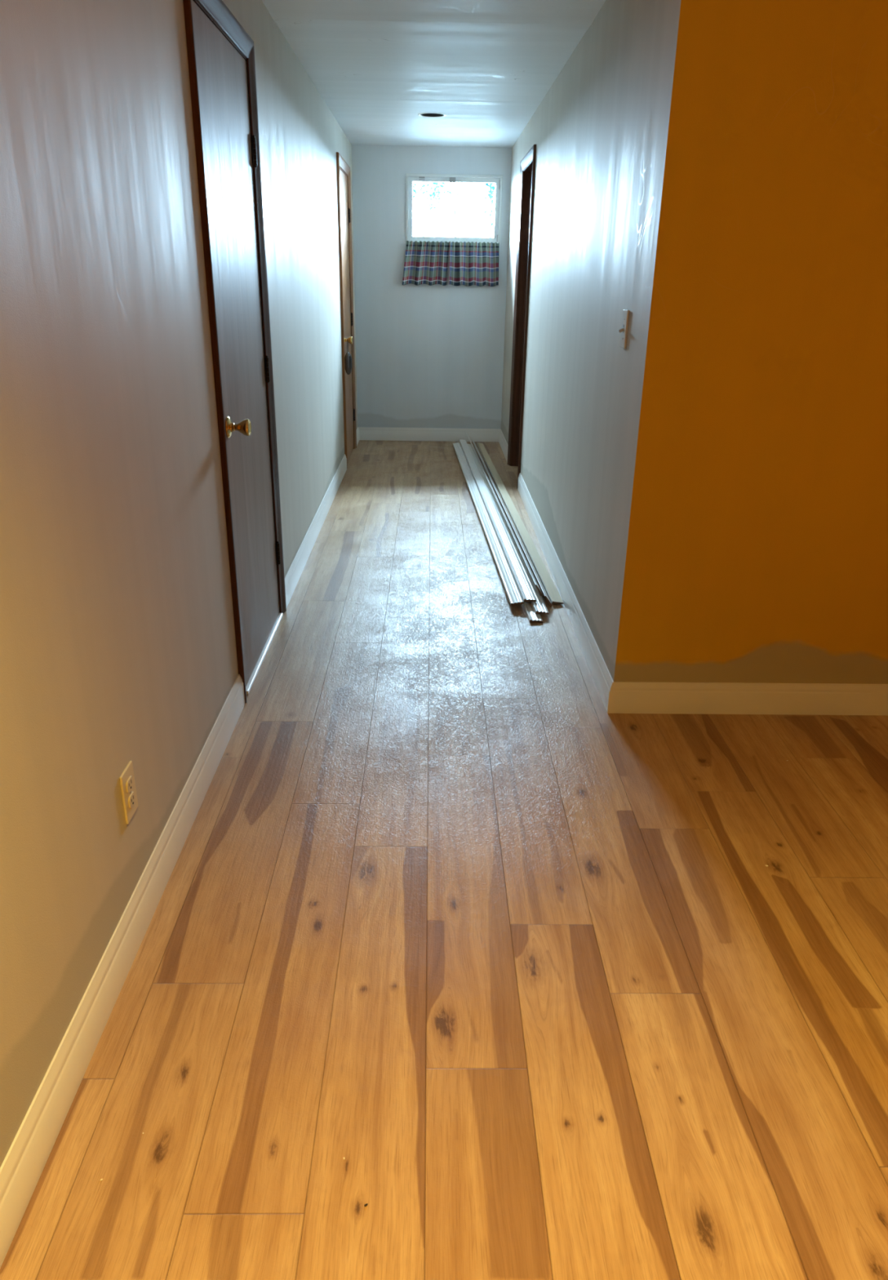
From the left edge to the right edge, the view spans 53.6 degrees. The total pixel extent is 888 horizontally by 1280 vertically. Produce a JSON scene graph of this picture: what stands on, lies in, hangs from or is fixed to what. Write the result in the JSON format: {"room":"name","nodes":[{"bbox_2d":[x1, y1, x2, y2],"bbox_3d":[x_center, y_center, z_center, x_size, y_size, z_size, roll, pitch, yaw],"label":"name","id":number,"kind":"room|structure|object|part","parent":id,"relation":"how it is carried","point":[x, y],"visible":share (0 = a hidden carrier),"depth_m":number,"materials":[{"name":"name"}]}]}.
{"room":"home hallway","nodes":[
{"label":"home hallway","id":0,"kind":"room"},
{"bbox_2d":[0,0,357,1167],"bbox_3d":[-0.734,-0.727,2.291,0.120,2.298,11.207,1,23,-1],"label":"wall","id":1,"kind":"structure","parent":0,"point":[117,639],"depth_m":1.76,"materials":[{"name":"paint"}]},
{"bbox_2d":[0,674,244,1268],"bbox_3d":[-0.649,1.303,0.265,0.014,0.112,5.903,1,23,-1],"label":"baseboard","id":2,"kind":"structure","parent":1,"relation":"attached to","point":[23,1166],"depth_m":1.69,"materials":[{"name":"white paint"}]},
{"bbox_2d":[119,760,137,824],"bbox_3d":[-0.672,0.326,1.880,0.009,0.116,0.071,1,23,-1],"label":"wall outlet","id":3,"kind":"object","parent":1,"relation":"attached to","point":[127,783],"visible":1,"depth_m":1.87,"materials":[{"name":"beige plastic"}]},
{"bbox_2d":[126,776,133,792],"bbox_3d":[-0.670,0.308,1.873,0.003,0.029,0.034,1,23,-1],"label":"receptacle","id":4,"kind":"object","parent":3,"relation":"attached to","point":[129,779],"depth_m":1.87,"materials":[{"name":"beige plastic"}]},
{"bbox_2d":[128,791,135,808],"bbox_3d":[-0.670,0.344,1.888,0.003,0.029,0.034,1,23,-1],"label":"receptacle","id":5,"kind":"object","parent":3,"relation":"attached to","point":[131,795],"depth_m":1.88,"materials":[{"name":"beige plastic"}]},
{"bbox_2d":[182,0,286,703],"bbox_3d":[-0.711,-0.928,3.026,0.189,2.105,0.912,1,23,-1],"label":"door","id":6,"kind":"structure","parent":1,"relation":"in","point":[219,47],"depth_m":2.94,"materials":[{"name":"brown wood"}]},
{"bbox_3d":[-0.671,-0.765,2.635,0.018,2.104,0.064,1,23,-1],"label":"casing","id":7,"kind":"part","parent":6,"relation":"part of","materials":[{"name":"wood"}]},
{"bbox_3d":[-0.661,-1.870,2.634,0.018,0.064,0.912,1,23,-1],"label":"head casing","id":8,"kind":"part","parent":6,"relation":"part of","materials":[{"name":"white wood"}]},
{"bbox_3d":[-0.644,-0.673,2.782,0.058,0.053,0.053,1,23,-1],"label":"knob","id":9,"kind":"part","parent":6,"relation":"part of","materials":[{"name":"gold metal"}]},
{"bbox_3d":[-0.682,-1.091,3.418,0.018,2.104,0.064,1,23,-1],"label":"casing","id":10,"kind":"part","parent":6,"relation":"part of","materials":[{"name":"wood"}]},
{"bbox_2d":[284,453,346,607],"bbox_3d":[-0.719,-0.760,5.213,0.014,0.112,3.031,1,23,-1],"label":"baseboard","id":11,"kind":"structure","parent":1,"relation":"attached to","point":[292,577],"depth_m":4.70,"materials":[{"name":"white paint"}]},
{"bbox_2d":[336,151,356,468],"bbox_3d":[-0.762,-2.433,6.637,0.189,2.105,0.887,1,23,-1],"label":"door","id":12,"kind":"structure","parent":1,"relation":"in","point":[344,185],"depth_m":6.61,"materials":[{"name":"brown wood"}]},
{"bbox_3d":[-0.722,-2.275,6.258,0.018,2.104,0.064,1,23,-1],"label":"casing","id":13,"kind":"part","parent":12,"relation":"part of","materials":[{"name":"white wood"}]},
{"bbox_3d":[-0.712,-3.375,6.245,0.018,0.064,0.887,1,23,-1],"label":"head casing","id":14,"kind":"part","parent":12,"relation":"part of","materials":[{"name":"white wood"}]},
{"bbox_2d":[344,339,352,374],"bbox_3d":[-0.702,-2.074,6.434,0.054,0.254,0.054,1,23,-1],"label":"pendant","id":15,"kind":"object","parent":12,"relation":"hanging from","point":[348,358],"visible":0.99,"depth_m":6.43,"materials":[{"name":"metal"}]},
{"bbox_3d":[-0.694,-2.180,6.389,0.058,0.053,0.053,1,23,-1],"label":"knob","id":16,"kind":"part","parent":12,"relation":"part of","materials":[{"name":"gold metal"}]},
{"bbox_3d":[-0.733,-2.592,7.017,0.018,2.104,0.064,1,23,-1],"label":"casing","id":17,"kind":"part","parent":12,"relation":"part of","materials":[{"name":"wood"}]},
{"bbox_2d":[356,426,359,445],"bbox_3d":[-0.753,-1.752,7.593,0.014,0.112,0.390,1,23,-1],"label":"baseboard","id":18,"kind":"structure","parent":1,"relation":"attached to","point":[357,428],"depth_m":7.61,"materials":[{"name":"white paint"}]},
{"bbox_2d":[351,144,511,429],"bbox_3d":[-0.114,-2.853,7.420,1.265,2.298,0.120,1,23,-1],"label":"wall","id":19,"kind":"structure","parent":0,"point":[427,356],"depth_m":7.41,"materials":[{"name":"paint"}]},
{"bbox_2d":[358,426,500,441],"bbox_3d":[-0.130,-1.819,7.778,1.265,0.112,0.014,1,23,-1],"label":"baseboard","id":20,"kind":"structure","parent":19,"relation":"attached to","point":[376,433],"depth_m":7.77,"materials":[{"name":"white paint"}]},
{"bbox_2d":[405,173,502,244],"bbox_3d":[0.078,-3.496,7.145,0.772,0.506,0.127,1,23,-1],"label":"window","id":21,"kind":"structure","parent":19,"relation":"in","point":[411,178],"depth_m":7.07,"materials":[{"name":"white plastic"}]},
{"bbox_3d":[0.071,-3.220,7.192,0.732,0.024,0.022,1,23,-1],"label":"curtain rod","id":22,"kind":"object","parent":19,"relation":"attached to","visible":0},
{"bbox_2d":[402,240,448,285],"bbox_3d":[-0.147,-3.088,7.204,0.394,0.336,0.050,1,23,-1],"label":"cafe curtain","id":23,"kind":"object","parent":22,"relation":"hanging from","point":[425,262],"visible":1,"depth_m":7.21,"materials":[{"name":"fabric"}]},
{"bbox_2d":[448,241,499,286],"bbox_3d":[0.246,-3.084,7.210,0.413,0.336,0.052,1,23,-1],"label":"cafe curtain","id":24,"kind":"object","parent":22,"relation":"hanging from","point":[470,264],"visible":1,"depth_m":7.22,"materials":[{"name":"fabric"}]},
{"bbox_2d":[262,0,605,147],"bbox_3d":[1.763,-1.741,1.838,4.840,0.006,11.087,1,23,-1],"label":"ceiling","id":25,"kind":"structure","parent":0,"point":[487,66],"depth_m":4.12,"materials":[{"name":"paint"}]},
{"bbox_2d":[417,112,445,117],"bbox_3d":[-0.075,-3.371,5.534,0.177,0.115,0.177,1,23,-1],"label":"recessed light","id":26,"kind":"object","parent":25,"relation":"in","point":[422,114],"visible":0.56,"depth_m":5.60,"materials":[{"name":"white paint"}]},
{"bbox_2d":[0,440,887,1279],"bbox_3d":[1.755,0.353,2.786,5.510,0.001,13.406,1,23,-1],"label":"floor","id":27,"kind":"structure","parent":0,"point":[442,920],"depth_m":1.85,"materials":[{"name":"wood"}]},
{"bbox_2d":[453,442,524,606],"bbox_3d":[0.214,-0.921,5.708,0.058,0.023,3.964,0,23,-3],"label":"strip","id":28,"kind":"object","parent":27,"relation":"on","point":[514,597],"visible":1,"depth_m":4.85,"materials":[{"name":"white paint"}]},
{"bbox_2d":[461,446,542,622],"bbox_3d":[0.285,-0.872,5.646,0.057,0.015,4.118,0,23,-3],"label":"strip","id":29,"kind":"object","parent":27,"relation":"on","point":[532,617],"visible":0.1,"depth_m":3.85,"materials":[{"name":"white paint"}]},
{"bbox_2d":[467,444,548,614],"bbox_3d":[0.314,-0.898,5.669,0.057,0.017,4.056,0,23,-3],"label":"strip","id":30,"kind":"object","parent":29,"relation":"on","point":[539,606],"visible":0.62,"depth_m":4.63,"materials":[{"name":"white paint"}]},
{"bbox_2d":[459,439,536,602],"bbox_3d":[0.271,-0.958,5.767,0.057,0.016,4.069,0,23,-3],"label":"strip","id":31,"kind":"object","parent":30,"relation":"on","point":[526,591],"visible":1,"depth_m":4.88,"materials":[{"name":"white paint"}]},
{"bbox_2d":[466,432,542,595],"bbox_3d":[0.319,-1.006,5.832,0.035,0.056,4.073,0,23,-3],"label":"strip","id":32,"kind":"object","parent":30,"relation":"on","point":[483,469],"visible":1,"depth_m":4.87,"materials":[{"name":"white paint"}]},
{"bbox_2d":[471,437,552,607],"bbox_3d":[0.359,-0.954,5.790,0.037,0.054,4.071,0,23,-3],"label":"strip","id":33,"kind":"object","parent":27,"relation":"on","point":[477,451],"visible":1,"depth_m":4.85,"materials":[{"name":"white paint"}]},
{"bbox_2d":[476,442,563,604],"bbox_3d":[0.412,-0.941,5.803,0.052,0.012,4.018,0,23,-3],"label":"strip","id":34,"kind":"object","parent":27,"relation":"on","point":[547,581],"visible":1,"depth_m":4.94,"materials":[{"name":"white paint"}]},
{"bbox_2d":[501,0,680,680],"bbox_3d":[0.612,-1.843,5.024,0.120,2.298,5.339,1,23,-1],"label":"wall","id":35,"kind":"structure","parent":0,"point":[599,132],"depth_m":3.36,"materials":[{"name":"paint"}]},
{"bbox_2d":[498,429,507,462],"bbox_3d":[0.502,-1.624,7.336,0.014,0.112,0.995,1,23,-1],"label":"baseboard","id":36,"kind":"structure","parent":35,"relation":"attached to","point":[503,443],"depth_m":7.33,"materials":[{"name":"white paint"}]},
{"bbox_2d":[507,144,536,488],"bbox_3d":[0.587,-2.184,6.097,0.138,2.100,0.864,1,23,-1],"label":"door","id":37,"kind":"structure","parent":35,"relation":"in","point":[527,165],"depth_m":6.28,"materials":[{"name":"brown wood"}]},
{"bbox_3d":[0.522,-2.338,6.465,0.018,2.099,0.064,1,23,-1],"label":"casing","id":38,"kind":"part","parent":37,"relation":"part of","materials":[{"name":"wood"}]},
{"bbox_3d":[0.532,-2.031,5.727,0.018,2.099,0.064,1,23,-1],"label":"casing","id":39,"kind":"part","parent":37,"relation":"part of","materials":[{"name":"wood"}]},
{"bbox_3d":[0.542,-3.124,5.705,0.018,0.064,0.864,1,23,-1],"label":"head casing","id":40,"kind":"part","parent":37,"relation":"part of","materials":[{"name":"white wood"}]},
{"bbox_2d":[517,472,613,712],"bbox_3d":[0.541,-0.451,4.523,0.014,0.112,3.374,1,23,-1],"label":"baseboard","id":41,"kind":"structure","parent":35,"relation":"attached to","point":[602,678],"depth_m":3.77,"materials":[{"name":"white paint"}]},
{"bbox_2d":[618,309,629,348],"bbox_3d":[0.573,-1.001,2.825,0.021,0.116,0.071,1,23,-1],"label":"light switch","id":42,"kind":"object","parent":35,"relation":"attached to","point":[624,331],"visible":1,"depth_m":2.81,"materials":[{"name":"white plastic"}]},
{"bbox_2d":[613,0,887,684],"bbox_3d":[2.373,-0.824,2.646,3.575,2.298,0.120,1,23,-1],"label":"wall","id":43,"kind":"structure","parent":0,"point":[757,544],"depth_m":2.57,"materials":[{"name":"paint"}]},
{"bbox_2d":[607,681,887,715],"bbox_3d":[2.350,0.211,3.004,3.590,0.112,0.014,1,23,-1],"label":"baseboard","id":44,"kind":"structure","parent":43,"relation":"attached to","point":[624,697],"depth_m":2.97,"materials":[{"name":"white paint"}]},
{"label":"outside","id":45,"kind":"structure","parent":0,"visible":0},
{"label":"ground","id":46,"kind":"structure","parent":45,"visible":0},
{"bbox_2d":[413,182,448,236],"bbox_3d":[-0.380,-6.220,12.613,0.896,1.912,0.590,1,23,-1],"label":"tree","id":47,"kind":"object","parent":46,"relation":"on","point":[436,185],"visible":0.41,"depth_m":12.58,"materials":[{"name":"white plant"}]},
{"bbox_2d":[441,182,462,236],"bbox_3d":[0.229,-6.697,13.378,0.999,2.222,1.039,1,23,-1],"label":"tree","id":48,"kind":"object","parent":46,"relation":"on","point":[457,192],"visible":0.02,"depth_m":13.10,"materials":[{"name":"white plant"}]},
{"bbox_2d":[480,182,495,237],"bbox_3d":[0.864,-6.210,12.907,0.452,1.704,0.927,19,28,36],"label":"tree","id":49,"kind":"object","parent":46,"relation":"on","point":[491,190],"visible":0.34,"depth_m":12.72,"materials":[{"name":"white plant"}]}
]}

